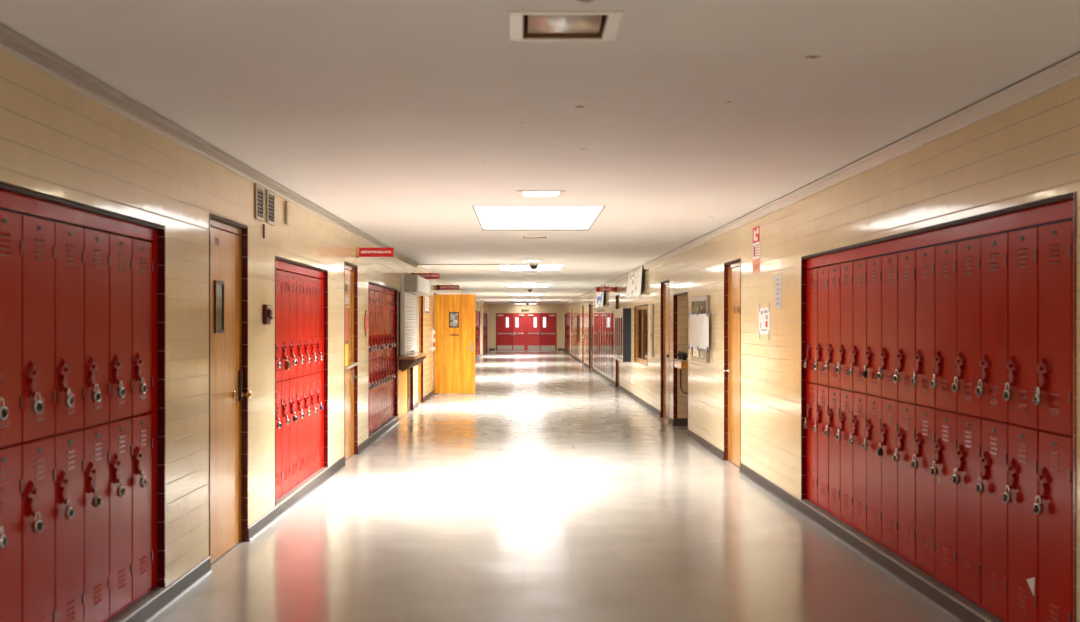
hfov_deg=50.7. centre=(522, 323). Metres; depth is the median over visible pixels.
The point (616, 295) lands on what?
trim
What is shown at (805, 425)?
padlock
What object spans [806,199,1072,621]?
trim
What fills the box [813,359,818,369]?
padlock
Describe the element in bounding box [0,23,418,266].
trim
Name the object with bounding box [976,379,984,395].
padlock
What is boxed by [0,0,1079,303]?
ceiling
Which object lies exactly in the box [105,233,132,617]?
locker
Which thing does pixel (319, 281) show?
locker
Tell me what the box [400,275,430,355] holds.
roller shutter
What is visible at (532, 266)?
dome camera
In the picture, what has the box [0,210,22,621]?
locker
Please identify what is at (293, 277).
locker
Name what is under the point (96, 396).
padlock
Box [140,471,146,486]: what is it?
padlock
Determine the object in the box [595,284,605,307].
banner
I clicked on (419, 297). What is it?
door
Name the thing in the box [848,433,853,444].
padlock
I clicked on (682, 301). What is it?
wall
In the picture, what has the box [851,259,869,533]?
locker
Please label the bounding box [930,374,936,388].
padlock
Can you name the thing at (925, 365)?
locker
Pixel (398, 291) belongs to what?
trim
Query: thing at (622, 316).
upper cabinet
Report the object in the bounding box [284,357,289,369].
padlock
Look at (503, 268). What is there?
skylight panel
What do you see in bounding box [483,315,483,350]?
locker
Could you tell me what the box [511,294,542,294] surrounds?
ceiling light
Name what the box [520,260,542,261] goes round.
recessed light
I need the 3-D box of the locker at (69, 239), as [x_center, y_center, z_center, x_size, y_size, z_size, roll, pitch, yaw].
[-2.146,0.485,4.934,0.427,1.830,0.312,0,0,0]
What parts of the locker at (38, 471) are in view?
handle, handle, door, door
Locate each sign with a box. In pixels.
[356,247,393,257]
[412,273,439,278]
[438,285,458,289]
[596,287,616,291]
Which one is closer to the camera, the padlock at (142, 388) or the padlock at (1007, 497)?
the padlock at (1007, 497)
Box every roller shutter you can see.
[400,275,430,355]
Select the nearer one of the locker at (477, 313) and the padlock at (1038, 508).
the padlock at (1038, 508)
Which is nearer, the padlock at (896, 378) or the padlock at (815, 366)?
the padlock at (896, 378)
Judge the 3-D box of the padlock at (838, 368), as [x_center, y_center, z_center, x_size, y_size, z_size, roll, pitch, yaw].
[2.239,0.316,8.100,0.031,0.083,0.052,0,0,-5]
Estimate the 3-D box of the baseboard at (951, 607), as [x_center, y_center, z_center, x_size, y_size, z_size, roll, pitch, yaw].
[2.417,1.468,25.750,0.402,0.115,77.500,0,0,0]
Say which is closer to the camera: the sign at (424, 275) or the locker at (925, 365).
the locker at (925, 365)
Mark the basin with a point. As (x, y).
(681, 364)
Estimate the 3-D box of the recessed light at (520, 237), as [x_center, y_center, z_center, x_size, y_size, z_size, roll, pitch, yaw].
[0.148,-1.157,14.200,0.400,0.180,0.400,0,0,0]
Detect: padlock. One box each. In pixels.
[0,398,7,419]
[0,526,7,547]
[31,392,42,412]
[31,512,42,532]
[64,500,74,518]
[65,388,73,406]
[91,384,101,401]
[92,489,101,506]
[116,479,125,496]
[117,381,125,397]
[139,377,146,393]
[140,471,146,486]
[276,418,281,428]
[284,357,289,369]
[293,412,296,421]
[300,409,303,418]
[803,418,807,427]
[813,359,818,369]
[813,421,817,431]
[824,361,829,371]
[824,425,829,435]
[835,362,840,373]
[836,429,840,440]
[848,364,853,375]
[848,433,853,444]
[862,365,866,377]
[862,438,867,449]
[876,367,883,379]
[877,443,882,455]
[893,369,899,382]
[893,448,899,461]
[911,371,916,385]
[911,454,918,468]
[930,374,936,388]
[930,461,937,475]
[952,376,959,391]
[952,468,960,483]
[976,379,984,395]
[976,476,984,492]
[1002,485,1011,502]
[1003,383,1012,400]
[1033,386,1041,404]
[1033,495,1043,514]
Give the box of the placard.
[364,311,367,334]
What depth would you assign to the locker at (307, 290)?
10.32 m
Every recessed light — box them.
[508,11,623,41]
[517,190,565,196]
[519,236,550,238]
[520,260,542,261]
[521,273,538,274]
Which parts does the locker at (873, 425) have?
handle, handle, door, door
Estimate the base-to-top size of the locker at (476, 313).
1.830 m
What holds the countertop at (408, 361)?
attached to the wall at (56, 139)
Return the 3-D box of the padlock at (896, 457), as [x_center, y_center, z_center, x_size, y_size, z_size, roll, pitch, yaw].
[2.239,0.791,6.842,0.031,0.083,0.052,0,0,1]
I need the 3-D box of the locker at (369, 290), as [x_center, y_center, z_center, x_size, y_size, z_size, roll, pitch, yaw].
[-2.145,0.485,14.427,0.427,1.830,0.312,0,0,0]
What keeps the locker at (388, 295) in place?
in the wall at (56, 139)
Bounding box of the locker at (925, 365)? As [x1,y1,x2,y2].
[914,246,938,575]
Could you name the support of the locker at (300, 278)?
in the wall at (56, 139)
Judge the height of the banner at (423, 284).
0.235 m
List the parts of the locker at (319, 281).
door, handle, door, handle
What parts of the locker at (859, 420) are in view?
handle, handle, door, door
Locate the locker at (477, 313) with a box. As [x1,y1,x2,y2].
[477,313,477,355]
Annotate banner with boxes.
[418,276,429,293]
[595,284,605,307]
[625,265,644,297]
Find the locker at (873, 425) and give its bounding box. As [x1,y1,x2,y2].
[865,256,884,542]
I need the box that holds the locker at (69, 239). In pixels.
[50,222,84,621]
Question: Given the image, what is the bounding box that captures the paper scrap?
[1026,577,1034,594]
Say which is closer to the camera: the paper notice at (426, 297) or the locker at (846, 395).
the locker at (846, 395)
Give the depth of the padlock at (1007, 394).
5.26 m
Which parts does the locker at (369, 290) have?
door, door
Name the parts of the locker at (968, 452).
handle, handle, door, door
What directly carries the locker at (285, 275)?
in the wall at (56, 139)
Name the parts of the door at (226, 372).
pane, lock plate, knob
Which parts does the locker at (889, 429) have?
handle, handle, door, door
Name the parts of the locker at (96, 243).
handle, handle, door, door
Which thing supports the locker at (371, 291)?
in the wall at (56, 139)
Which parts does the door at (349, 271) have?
pane, frame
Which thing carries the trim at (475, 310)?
attached to the wall at (56, 139)
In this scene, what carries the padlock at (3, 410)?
hanging from the locker at (11, 243)
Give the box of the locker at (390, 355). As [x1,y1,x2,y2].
[388,294,392,417]
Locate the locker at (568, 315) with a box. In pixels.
[568,315,568,350]
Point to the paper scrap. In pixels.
(1031, 581)
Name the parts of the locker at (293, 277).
handle, handle, door, door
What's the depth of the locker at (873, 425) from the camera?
7.39 m
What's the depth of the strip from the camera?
10.92 m
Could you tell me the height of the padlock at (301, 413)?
0.083 m
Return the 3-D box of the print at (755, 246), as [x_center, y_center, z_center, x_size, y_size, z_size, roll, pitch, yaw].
[2.235,-0.627,10.935,0.001,0.244,0.250,0,0,0]
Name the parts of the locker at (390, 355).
door, door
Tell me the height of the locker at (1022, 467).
1.830 m
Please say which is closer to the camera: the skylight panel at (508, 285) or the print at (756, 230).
the print at (756, 230)
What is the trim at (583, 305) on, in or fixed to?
attached to the wall at (1027, 151)
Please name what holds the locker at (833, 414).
in the wall at (1027, 151)
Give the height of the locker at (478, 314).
1.830 m
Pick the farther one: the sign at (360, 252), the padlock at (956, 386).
the sign at (360, 252)
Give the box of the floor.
[151,350,955,621]
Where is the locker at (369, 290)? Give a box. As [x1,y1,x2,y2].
[369,290,369,431]
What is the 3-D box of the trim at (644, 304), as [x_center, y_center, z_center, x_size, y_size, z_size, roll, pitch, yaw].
[2.264,0.213,21.680,0.059,1.124,2.448,0,0,0]
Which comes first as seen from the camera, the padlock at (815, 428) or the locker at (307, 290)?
the padlock at (815, 428)
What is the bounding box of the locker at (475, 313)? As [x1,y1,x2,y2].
[475,313,475,356]
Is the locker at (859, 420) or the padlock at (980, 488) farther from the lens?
the locker at (859, 420)
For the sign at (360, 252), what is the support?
attached to the wall at (56, 139)
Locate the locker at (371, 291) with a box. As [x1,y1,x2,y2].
[369,290,372,431]
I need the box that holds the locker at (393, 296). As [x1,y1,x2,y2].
[392,295,394,415]
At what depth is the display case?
14.13 m
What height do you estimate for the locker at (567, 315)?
1.830 m
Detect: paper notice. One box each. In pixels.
[425,296,428,312]
[775,275,781,308]
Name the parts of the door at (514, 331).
kick plate, vision pane, kick plate, post, kick plate, vision pane, vision pane, kick plate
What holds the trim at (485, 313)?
attached to the wall at (56, 139)
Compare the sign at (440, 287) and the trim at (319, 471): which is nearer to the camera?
the trim at (319, 471)
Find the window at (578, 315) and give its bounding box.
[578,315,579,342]
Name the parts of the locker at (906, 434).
handle, handle, door, door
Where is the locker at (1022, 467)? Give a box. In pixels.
[1006,227,1042,621]
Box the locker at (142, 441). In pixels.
[128,238,152,600]
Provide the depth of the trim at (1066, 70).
6.33 m
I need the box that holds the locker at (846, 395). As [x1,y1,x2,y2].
[839,261,854,525]
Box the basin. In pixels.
[674,360,687,368]
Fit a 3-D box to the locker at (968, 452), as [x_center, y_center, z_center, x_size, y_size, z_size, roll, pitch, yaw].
[2.458,0.485,5.816,0.428,1.830,0.312,0,0,0]
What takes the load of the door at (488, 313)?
in the wall at (56, 139)
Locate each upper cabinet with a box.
[615,308,630,361]
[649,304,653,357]
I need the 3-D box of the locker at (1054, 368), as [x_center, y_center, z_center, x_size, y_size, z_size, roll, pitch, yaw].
[2.458,0.485,4.875,0.427,1.830,0.312,0,0,0]
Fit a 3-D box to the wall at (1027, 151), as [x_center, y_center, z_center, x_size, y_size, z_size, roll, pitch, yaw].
[2.489,0.225,25.750,0.500,2.600,77.500,0,0,0]
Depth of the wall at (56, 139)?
6.64 m
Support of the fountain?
attached to the wall
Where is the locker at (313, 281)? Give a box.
[308,277,316,474]
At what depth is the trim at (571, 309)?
52.79 m
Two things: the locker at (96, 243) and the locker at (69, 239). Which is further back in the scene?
the locker at (96, 243)
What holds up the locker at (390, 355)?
in the wall at (56, 139)
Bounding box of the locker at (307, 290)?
[303,276,310,478]
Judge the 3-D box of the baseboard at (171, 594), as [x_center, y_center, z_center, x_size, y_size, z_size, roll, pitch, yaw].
[-1.915,1.478,25.750,0.022,0.094,77.500,0,0,0]
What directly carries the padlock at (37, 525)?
hanging from the locker at (38, 471)
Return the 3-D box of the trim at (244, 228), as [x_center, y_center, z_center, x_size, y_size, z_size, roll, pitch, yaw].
[-1.952,0.423,7.484,0.059,2.204,0.981,0,0,0]
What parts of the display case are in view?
pane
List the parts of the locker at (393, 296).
door, door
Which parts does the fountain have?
spout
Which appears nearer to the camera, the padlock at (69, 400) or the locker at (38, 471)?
the locker at (38, 471)
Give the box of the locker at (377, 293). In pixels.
[375,291,378,427]
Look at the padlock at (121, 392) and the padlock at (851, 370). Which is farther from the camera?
the padlock at (851, 370)
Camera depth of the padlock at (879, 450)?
7.14 m
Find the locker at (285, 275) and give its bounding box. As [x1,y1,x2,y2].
[279,271,289,493]
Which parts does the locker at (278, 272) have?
handle, handle, door, door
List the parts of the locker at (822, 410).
handle, handle, door, door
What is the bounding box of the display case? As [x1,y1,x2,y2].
[691,295,709,362]
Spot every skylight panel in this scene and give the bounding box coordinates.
[472,206,604,229]
[498,265,563,271]
[506,284,549,286]
[510,294,542,295]
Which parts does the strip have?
panel, panel, panel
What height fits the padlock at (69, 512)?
0.083 m
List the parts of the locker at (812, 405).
handle, handle, door, door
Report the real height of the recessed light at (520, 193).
0.180 m
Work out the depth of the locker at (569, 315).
55.74 m
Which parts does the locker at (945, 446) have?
handle, handle, door, door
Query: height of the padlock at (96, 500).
0.083 m
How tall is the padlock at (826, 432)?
0.083 m
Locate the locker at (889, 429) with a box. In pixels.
[880,253,900,552]
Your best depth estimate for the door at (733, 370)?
12.29 m
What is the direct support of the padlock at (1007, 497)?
hanging from the locker at (1022, 467)
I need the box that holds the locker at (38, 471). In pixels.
[17,214,55,621]
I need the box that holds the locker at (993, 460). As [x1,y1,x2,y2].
[979,232,1011,620]
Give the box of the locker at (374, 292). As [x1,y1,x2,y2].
[371,291,375,429]
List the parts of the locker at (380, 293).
door, door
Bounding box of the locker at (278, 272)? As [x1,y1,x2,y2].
[276,270,281,498]
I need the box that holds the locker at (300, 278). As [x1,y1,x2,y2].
[295,274,303,483]
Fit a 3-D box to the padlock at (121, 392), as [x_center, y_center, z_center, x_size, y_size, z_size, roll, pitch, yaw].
[-1.927,0.316,5.475,0.031,0.083,0.052,0,0,-2]
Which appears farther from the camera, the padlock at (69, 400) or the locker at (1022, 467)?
the locker at (1022, 467)
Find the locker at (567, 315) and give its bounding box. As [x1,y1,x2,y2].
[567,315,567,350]
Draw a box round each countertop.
[399,352,427,371]
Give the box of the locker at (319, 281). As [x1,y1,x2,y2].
[316,278,322,469]
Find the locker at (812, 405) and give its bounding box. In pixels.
[806,268,819,503]
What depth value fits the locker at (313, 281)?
10.66 m
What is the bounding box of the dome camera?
[529,264,538,269]
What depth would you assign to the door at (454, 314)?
24.56 m
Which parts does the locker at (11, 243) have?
handle, handle, door, door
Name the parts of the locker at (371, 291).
door, door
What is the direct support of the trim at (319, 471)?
attached to the wall at (56, 139)
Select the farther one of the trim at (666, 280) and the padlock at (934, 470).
the trim at (666, 280)
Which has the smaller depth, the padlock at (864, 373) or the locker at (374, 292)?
the padlock at (864, 373)
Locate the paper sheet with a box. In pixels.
[688,311,708,351]
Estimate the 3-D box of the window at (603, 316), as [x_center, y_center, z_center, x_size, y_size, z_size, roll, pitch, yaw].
[2.475,0.485,32.100,0.466,2.080,7.800,0,0,0]
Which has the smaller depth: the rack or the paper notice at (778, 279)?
the paper notice at (778, 279)
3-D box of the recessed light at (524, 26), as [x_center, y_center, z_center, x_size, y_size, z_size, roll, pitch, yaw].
[0.148,-1.157,4.120,0.400,0.180,0.400,0,0,0]
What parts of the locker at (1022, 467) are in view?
handle, handle, door, door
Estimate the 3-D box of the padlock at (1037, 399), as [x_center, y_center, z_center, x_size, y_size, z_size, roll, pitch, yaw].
[2.240,0.316,4.966,0.031,0.083,0.052,0,0,11]
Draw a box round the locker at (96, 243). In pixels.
[79,228,109,621]
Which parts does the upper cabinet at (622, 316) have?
pane, header panel, panel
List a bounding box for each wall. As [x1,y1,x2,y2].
[0,51,488,621]
[489,304,562,349]
[563,77,1079,621]
[677,296,687,417]
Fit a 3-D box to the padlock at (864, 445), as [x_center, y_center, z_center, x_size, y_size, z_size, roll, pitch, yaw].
[2.239,0.791,7.470,0.031,0.083,0.052,0,0,8]
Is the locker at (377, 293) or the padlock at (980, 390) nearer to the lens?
the padlock at (980, 390)
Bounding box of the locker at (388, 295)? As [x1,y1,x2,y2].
[387,294,389,419]
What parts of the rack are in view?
plate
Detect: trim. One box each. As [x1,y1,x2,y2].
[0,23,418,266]
[0,189,157,621]
[209,213,247,556]
[275,256,327,506]
[344,261,357,455]
[369,282,396,436]
[398,291,412,410]
[421,296,422,402]
[475,310,479,357]
[483,313,486,352]
[562,52,1079,305]
[565,312,569,352]
[571,309,571,355]
[582,305,583,363]
[589,303,591,367]
[616,295,618,386]
[634,304,647,365]
[661,280,668,416]
[673,292,687,425]
[724,258,740,462]
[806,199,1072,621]
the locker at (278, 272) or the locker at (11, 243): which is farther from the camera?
the locker at (278, 272)
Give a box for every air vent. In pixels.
[255,183,263,221]
[266,189,274,225]
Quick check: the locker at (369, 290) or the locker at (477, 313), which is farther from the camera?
the locker at (477, 313)
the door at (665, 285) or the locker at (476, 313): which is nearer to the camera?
the door at (665, 285)
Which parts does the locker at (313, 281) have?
handle, handle, door, door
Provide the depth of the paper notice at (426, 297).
22.83 m
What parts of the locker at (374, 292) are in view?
door, door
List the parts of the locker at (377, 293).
door, door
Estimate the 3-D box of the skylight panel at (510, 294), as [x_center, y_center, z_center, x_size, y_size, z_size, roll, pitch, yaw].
[0.145,-1.088,43.090,1.220,0.034,2.700,0,0,0]
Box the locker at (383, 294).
[380,293,384,422]
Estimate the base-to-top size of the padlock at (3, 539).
0.083 m
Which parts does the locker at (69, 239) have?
handle, handle, door, door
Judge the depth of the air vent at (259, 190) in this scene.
8.29 m
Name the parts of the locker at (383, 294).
door, door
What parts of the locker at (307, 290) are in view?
handle, handle, door, door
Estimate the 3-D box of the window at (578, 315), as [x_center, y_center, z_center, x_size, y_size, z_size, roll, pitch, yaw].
[2.433,0.215,46.000,0.350,1.120,2.368,0,0,0]
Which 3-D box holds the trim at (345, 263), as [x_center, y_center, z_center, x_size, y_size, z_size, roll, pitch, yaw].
[-1.952,0.428,12.775,0.059,2.194,0.978,0,0,0]
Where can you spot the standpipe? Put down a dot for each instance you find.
(481, 300)
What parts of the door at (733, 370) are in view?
handle, frame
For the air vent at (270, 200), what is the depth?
8.65 m
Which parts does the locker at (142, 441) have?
handle, handle, door, door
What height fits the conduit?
0.022 m
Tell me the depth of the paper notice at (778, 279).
9.98 m
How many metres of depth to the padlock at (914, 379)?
6.51 m
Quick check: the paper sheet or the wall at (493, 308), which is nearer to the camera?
the paper sheet
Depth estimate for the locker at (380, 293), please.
15.68 m
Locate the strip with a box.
[753,225,759,272]
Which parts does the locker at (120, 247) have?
handle, handle, door, door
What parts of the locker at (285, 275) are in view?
handle, handle, door, door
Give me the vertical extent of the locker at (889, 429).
1.830 m
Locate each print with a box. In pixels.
[753,244,758,270]
[754,228,758,240]
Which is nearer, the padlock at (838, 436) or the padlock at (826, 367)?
the padlock at (838, 436)
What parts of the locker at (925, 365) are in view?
handle, handle, door, door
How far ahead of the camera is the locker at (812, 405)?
8.95 m
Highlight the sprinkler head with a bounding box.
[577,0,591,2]
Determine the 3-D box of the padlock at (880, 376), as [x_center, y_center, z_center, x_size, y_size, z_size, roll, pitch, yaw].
[2.239,0.316,7.158,0.031,0.083,0.052,0,0,-10]
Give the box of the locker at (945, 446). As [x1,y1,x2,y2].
[933,242,960,588]
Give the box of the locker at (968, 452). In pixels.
[955,237,984,603]
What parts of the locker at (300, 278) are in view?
handle, handle, door, door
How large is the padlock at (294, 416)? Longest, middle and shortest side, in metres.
0.083 x 0.052 x 0.031 m
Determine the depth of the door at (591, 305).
37.94 m
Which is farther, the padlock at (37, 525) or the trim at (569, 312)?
the trim at (569, 312)
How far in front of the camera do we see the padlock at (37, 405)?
4.52 m
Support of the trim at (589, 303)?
attached to the wall at (1027, 151)
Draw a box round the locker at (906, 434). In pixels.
[896,250,918,563]
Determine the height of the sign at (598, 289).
0.128 m
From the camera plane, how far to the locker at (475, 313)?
47.06 m
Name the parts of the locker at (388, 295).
door, door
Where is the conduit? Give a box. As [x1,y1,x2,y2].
[419,264,528,264]
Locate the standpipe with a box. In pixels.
[481,300,482,356]
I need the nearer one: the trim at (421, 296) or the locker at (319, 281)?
the locker at (319, 281)
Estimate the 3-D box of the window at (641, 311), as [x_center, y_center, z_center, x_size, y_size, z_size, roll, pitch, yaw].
[2.433,0.215,21.680,0.350,1.120,2.408,0,0,0]
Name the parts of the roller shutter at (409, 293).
plate, guide rail, guide rail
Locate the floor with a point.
(546, 492)
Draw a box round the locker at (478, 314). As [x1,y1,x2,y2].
[478,314,478,354]
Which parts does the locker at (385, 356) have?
door, door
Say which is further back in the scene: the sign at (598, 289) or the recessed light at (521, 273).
the sign at (598, 289)
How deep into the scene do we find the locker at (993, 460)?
5.48 m
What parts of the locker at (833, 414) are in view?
handle, handle, door, door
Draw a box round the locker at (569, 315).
[569,315,569,351]
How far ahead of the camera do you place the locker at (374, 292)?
15.05 m
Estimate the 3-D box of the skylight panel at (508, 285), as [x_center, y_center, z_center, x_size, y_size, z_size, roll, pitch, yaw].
[0.145,-1.088,32.660,1.220,0.034,2.700,0,0,0]
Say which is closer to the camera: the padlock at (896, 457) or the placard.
the padlock at (896, 457)
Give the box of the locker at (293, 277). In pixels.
[287,273,296,488]
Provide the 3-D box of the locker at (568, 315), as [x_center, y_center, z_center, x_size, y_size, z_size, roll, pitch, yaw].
[2.465,0.485,57.080,0.414,1.830,0.312,0,0,0]
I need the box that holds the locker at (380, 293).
[379,292,381,424]
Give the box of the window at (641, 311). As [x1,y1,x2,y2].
[636,305,646,364]
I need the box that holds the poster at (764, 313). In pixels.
[759,303,769,338]
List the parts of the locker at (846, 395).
handle, handle, door, door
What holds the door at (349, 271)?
in the wall at (56, 139)
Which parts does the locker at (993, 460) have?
handle, handle, door, door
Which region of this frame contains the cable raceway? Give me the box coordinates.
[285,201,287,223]
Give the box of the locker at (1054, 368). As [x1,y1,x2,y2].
[1036,220,1071,621]
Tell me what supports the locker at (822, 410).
in the wall at (1027, 151)
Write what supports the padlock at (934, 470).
hanging from the locker at (945, 446)
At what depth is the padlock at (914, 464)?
6.51 m
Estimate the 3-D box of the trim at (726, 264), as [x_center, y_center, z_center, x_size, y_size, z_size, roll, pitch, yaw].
[2.264,0.428,12.200,0.059,2.194,0.968,0,0,0]
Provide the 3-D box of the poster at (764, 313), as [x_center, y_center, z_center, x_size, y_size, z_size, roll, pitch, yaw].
[2.236,-0.020,10.570,0.003,0.330,0.480,0,0,0]
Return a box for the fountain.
[673,351,687,393]
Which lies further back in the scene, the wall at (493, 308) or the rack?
the wall at (493, 308)
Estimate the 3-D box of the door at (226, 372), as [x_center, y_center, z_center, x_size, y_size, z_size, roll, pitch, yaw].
[-1.969,0.433,7.484,0.164,2.184,0.941,0,0,0]
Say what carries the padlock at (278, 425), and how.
hanging from the locker at (278, 272)
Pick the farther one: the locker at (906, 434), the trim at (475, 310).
the trim at (475, 310)
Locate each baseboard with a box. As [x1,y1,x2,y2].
[122,350,487,621]
[562,349,988,621]
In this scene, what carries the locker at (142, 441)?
in the wall at (56, 139)
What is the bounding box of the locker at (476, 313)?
[476,313,476,355]
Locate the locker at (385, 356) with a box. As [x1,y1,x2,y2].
[383,293,387,420]
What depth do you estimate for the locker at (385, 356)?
16.25 m
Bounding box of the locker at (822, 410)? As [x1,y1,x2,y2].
[816,266,830,510]
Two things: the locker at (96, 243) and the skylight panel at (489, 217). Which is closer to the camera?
the locker at (96, 243)
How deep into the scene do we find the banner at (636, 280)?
21.64 m
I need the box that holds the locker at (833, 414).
[827,264,842,517]
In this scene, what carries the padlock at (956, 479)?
hanging from the locker at (968, 452)
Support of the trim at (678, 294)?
attached to the wall at (1027, 151)
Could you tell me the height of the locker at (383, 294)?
1.830 m
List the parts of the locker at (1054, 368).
handle, handle, door, door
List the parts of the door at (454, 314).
pane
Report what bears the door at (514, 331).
in the wall at (493, 308)
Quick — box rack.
[432,328,434,351]
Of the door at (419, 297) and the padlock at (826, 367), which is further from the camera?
the door at (419, 297)
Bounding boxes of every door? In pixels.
[210,218,250,565]
[345,265,358,460]
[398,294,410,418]
[418,296,423,404]
[434,294,474,393]
[488,313,488,350]
[496,313,556,349]
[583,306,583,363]
[590,303,592,368]
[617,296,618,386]
[663,282,668,420]
[721,262,739,468]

